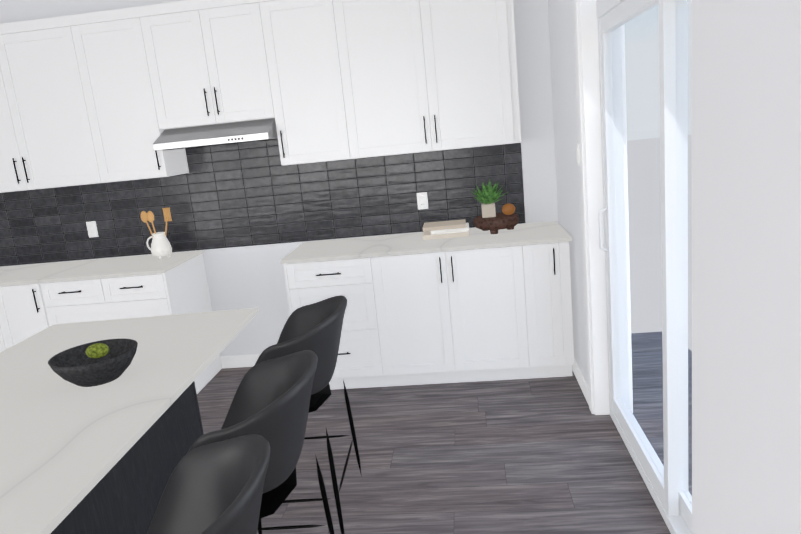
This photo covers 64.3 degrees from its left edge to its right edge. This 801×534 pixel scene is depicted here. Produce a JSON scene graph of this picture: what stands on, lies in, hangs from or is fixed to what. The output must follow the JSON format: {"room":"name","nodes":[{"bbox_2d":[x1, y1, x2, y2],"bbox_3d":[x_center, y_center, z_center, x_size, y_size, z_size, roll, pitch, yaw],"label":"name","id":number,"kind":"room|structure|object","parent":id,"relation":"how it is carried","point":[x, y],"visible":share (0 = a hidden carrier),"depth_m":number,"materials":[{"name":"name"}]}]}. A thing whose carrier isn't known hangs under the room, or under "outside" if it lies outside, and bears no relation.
{"room":"kitchen","nodes":[
{"label":"kitchen","id":0,"kind":"room"},
{"bbox_2d":[0,0,557,365],"bbox_3d":[-1.169,-0.673,4.607,4.860,2.869,0.200,-4,12,6],"label":"wall","id":1,"kind":"structure","parent":0,"point":[244,277],"depth_m":4.37,"materials":[{"name":"white paint"}]},
{"bbox_2d":[0,14,111,192],"bbox_3d":[-2.530,-1.073,4.357,1.129,1.060,0.350,-4,12,6],"label":"upper cabinet","id":2,"kind":"object","parent":1,"relation":"attached to","point":[50,125],"depth_m":4.17,"materials":[{"name":"white wood"}]},
{"bbox_2d":[76,5,188,181],"bbox_3d":[-1.800,-1.129,4.277,0.582,1.060,0.350,-4,12,6],"label":"upper cabinet","id":3,"kind":"object","parent":1,"relation":"attached to","point":[106,96],"depth_m":4.10,"materials":[{"name":"white wood"}]},
{"bbox_2d":[148,0,275,128],"bbox_3d":[-1.203,-1.325,4.177,0.770,0.754,0.350,-4,12,6],"label":"upper cabinet","id":4,"kind":"object","parent":1,"relation":"attached to","point":[212,55],"depth_m":4.01,"materials":[{"name":"white wood"}]},
{"bbox_2d":[153,118,277,150],"bbox_3d":[-1.166,-0.873,4.197,0.748,0.137,0.500,-4,12,6],"label":"range hood","id":5,"kind":"object","parent":4,"relation":"attached to","point":[220,134],"visible":0.98,"depth_m":4.01,"materials":[{"name":"silver metal"}]},
{"bbox_2d":[220,354,259,367],"bbox_3d":[-0.976,0.694,4.789,0.770,0.095,0.014,-4,12,6],"label":"baseboard","id":6,"kind":"structure","parent":1,"relation":"attached to","point":[238,361],"depth_m":4.81,"materials":[{"name":"white wood"}]},
{"bbox_2d":[0,139,524,266],"bbox_3d":[-1.279,-0.561,4.535,4.235,0.862,0.008,-4,12,6],"label":"backsplash","id":7,"kind":"structure","parent":1,"relation":"attached to","point":[254,193],"depth_m":4.52,"materials":[{"name":"tile"}]},
{"bbox_2d":[86,221,98,237],"bbox_3d":[-2.267,-0.277,4.684,0.072,0.116,0.008,-4,12,6],"label":"electrical outlet","id":8,"kind":"object","parent":7,"relation":"attached to","point":[92,229],"visible":1,"depth_m":4.68,"materials":[{"name":"white plastic"}]},
{"bbox_2d":[417,192,427,209],"bbox_3d":[0.152,-0.458,4.418,0.072,0.116,0.008,-4,12,6],"label":"electrical outlet","id":9,"kind":"object","parent":7,"relation":"attached to","point":[422,201],"visible":1,"depth_m":4.42,"materials":[{"name":"white plastic"}]},
{"bbox_2d":[260,0,359,165],"bbox_3d":[-0.580,-1.223,4.142,0.574,1.060,0.350,-4,12,6],"label":"upper cabinet","id":10,"kind":"object","parent":1,"relation":"attached to","point":[310,61],"depth_m":3.98,"materials":[{"name":"white wood"}]},
{"bbox_2d":[344,0,520,157],"bbox_3d":[0.151,-1.279,4.062,1.138,1.060,0.350,-4,12,6],"label":"upper cabinet","id":11,"kind":"object","parent":1,"relation":"attached to","point":[428,75],"depth_m":3.91,"materials":[{"name":"white wood"}]},
{"bbox_2d":[197,332,691,533],"bbox_3d":[-1.079,1.607,1.100,5.460,0.100,8.000,-4,12,6],"label":"floor","id":12,"kind":"structure","parent":0,"point":[549,455],"depth_m":3.19,"materials":[{"name":"laminate"}]},
{"bbox_2d":[52,384,203,533],"bbox_3d":[-1.296,0.906,2.065,0.634,0.896,1.890,-5,12,4],"label":"kitchen island","id":13,"kind":"object","parent":12,"relation":"on","point":[127,499],"depth_m":2.38,"materials":[{"name":"grey wood"}]},
{"bbox_2d":[0,308,258,533],"bbox_3d":[-1.170,0.446,1.956,0.966,0.022,1.950,-5,12,4],"label":"island countertop","id":14,"kind":"structure","parent":13,"relation":"on","point":[59,437],"depth_m":1.95,"materials":[{"name":"white stone"}]},
{"bbox_2d":[48,339,137,386],"bbox_3d":[-1.018,0.317,2.131,0.274,0.122,0.274,-5,12,4],"label":"bowl","id":15,"kind":"object","parent":14,"relation":"on","point":[96,363],"visible":1,"depth_m":2.10,"materials":[{"name":"stone"}]},
{"bbox_2d":[68,254,221,393],"bbox_3d":[-1.885,0.438,4.493,0.924,0.896,0.620,-4,12,6],"label":"base cabinet","id":16,"kind":"object","parent":12,"relation":"on","point":[183,289],"depth_m":4.17,"materials":[{"name":"white wood"}]},
{"bbox_2d":[0,250,203,351],"bbox_3d":[-2.509,0.266,3.405,1.918,0.022,2.770,-4,12,6],"label":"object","id":17,"kind":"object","parent":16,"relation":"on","point":[34,298],"depth_m":4.18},
{"bbox_2d":[141,207,171,258],"bbox_3d":[-1.690,-0.231,4.436,0.202,0.344,0.140,-4,12,6],"label":"jug","id":18,"kind":"object","parent":17,"relation":"on","point":[161,247],"visible":1,"depth_m":4.41,"materials":[{"name":"white ceramic"}]},
{"bbox_2d":[146,434,269,533],"bbox_3d":[-0.475,0.903,1.448,0.467,0.942,0.556,-5,12,4],"label":"stool","id":19,"kind":"object","parent":12,"relation":"on","point":[215,488],"visible":1,"depth_m":1.57,"materials":[{"name":"grey leather"}]},
{"bbox_2d":[188,350,334,533],"bbox_3d":[-0.444,0.774,2.026,0.467,0.942,0.556,-5,12,4],"label":"stool","id":20,"kind":"object","parent":12,"relation":"on","point":[270,403],"visible":0.46,"depth_m":1.91,"materials":[{"name":"grey leather"}]},
{"bbox_2d":[255,295,361,533],"bbox_3d":[-0.408,0.625,2.699,0.467,0.942,0.556,-5,12,4],"label":"stool","id":21,"kind":"object","parent":12,"relation":"on","point":[316,327],"visible":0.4,"depth_m":2.53,"materials":[{"name":"grey leather"}]},
{"bbox_2d":[283,257,395,389],"bbox_3d":[-0.357,0.321,4.324,0.610,0.896,0.620,-4,12,6],"label":"base cabinet","id":22,"kind":"object","parent":12,"relation":"on","point":[364,359],"depth_m":3.99,"materials":[{"name":"white wood"}]},
{"bbox_2d":[384,245,543,385],"bbox_3d":[0.371,0.265,4.244,0.980,0.896,0.620,-4,12,6],"label":"base cabinet","id":23,"kind":"object","parent":12,"relation":"on","point":[476,304],"depth_m":3.94,"materials":[{"name":"white wood"}]},
{"bbox_2d":[280,221,571,264],"bbox_3d":[0.161,-0.166,4.153,1.770,0.022,0.645,-4,12,6],"label":"countertop","id":24,"kind":"structure","parent":23,"relation":"on","point":[541,233],"depth_m":4.00,"materials":[{"name":"white stone"}]},
{"bbox_2d":[422,180,518,239],"bbox_3d":[0.454,-0.391,4.194,0.635,0.339,0.307,-4,12,6],"label":"decoration","id":25,"kind":"object","parent":24,"relation":"on","point":[491,220],"visible":1,"depth_m":4.13,"materials":[{"name":"beige wood"}]},
{"bbox_2d":[536,241,573,377],"bbox_3d":[0.904,0.224,4.185,0.335,0.896,0.620,-4,12,6],"label":"base cabinet","id":26,"kind":"object","parent":12,"relation":"on","point":[553,276],"depth_m":3.87,"materials":[{"name":"white wood"}]},
{"bbox_2d":[548,0,587,383],"bbox_3d":[0.965,-0.424,2.473,0.200,2.869,3.670,-4,12,6],"label":"wall","id":27,"kind":"structure","parent":0,"point":[564,78],"depth_m":3.75,"materials":[{"name":"white paint"}]},
{"bbox_2d":[576,144,579,165],"bbox_3d":[0.951,-0.603,3.420,0.008,0.116,0.072,-4,12,6],"label":"light switch","id":28,"kind":"object","parent":27,"relation":"attached to","point":[578,154],"visible":1,"depth_m":3.40,"materials":[{"name":"white plastic"}]},
{"bbox_2d":[572,358,588,404],"bbox_3d":[0.995,0.933,2.778,0.014,0.095,3.668,-4,12,6],"label":"baseboard","id":29,"kind":"structure","parent":27,"relation":"attached to","point":[581,380],"depth_m":3.83,"materials":[{"name":"white wood"}]},
{"bbox_2d":[574,0,632,414],"bbox_3d":[0.956,-0.209,2.324,0.218,2.515,2.034,-4,12,6],"label":"door frame","id":30,"kind":"structure","parent":27,"relation":"attached to","point":[587,63],"depth_m":3.25,"materials":[{"name":"white wood"}]},
{"bbox_2d":[596,0,691,533],"bbox_3d":[0.976,-0.170,2.330,0.137,2.433,1.863,-4,12,6],"label":"sliding door","id":31,"kind":"structure","parent":27,"relation":"in","point":[667,485],"depth_m":2.48,"materials":[{"name":"white plastic"}]},
{"bbox_2d":[691,0,800,533],"bbox_3d":[0.453,0.542,-1.173,0.565,2.632,3.930,-4,12,6],"label":"wall jog","id":32,"kind":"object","parent":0,"point":[746,240],"depth_m":0.59,"materials":[{"name":"white paint"}]},
{"label":"outside","id":33,"kind":"structure","parent":0,"visible":0},
{"bbox_2d":[627,135,691,350],"bbox_3d":[13.286,-4.553,7.429,23.565,7.590,50.000,-4,12,6],"label":"house","id":34,"kind":"structure","parent":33,"point":[636,177],"depth_m":8.78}
]}

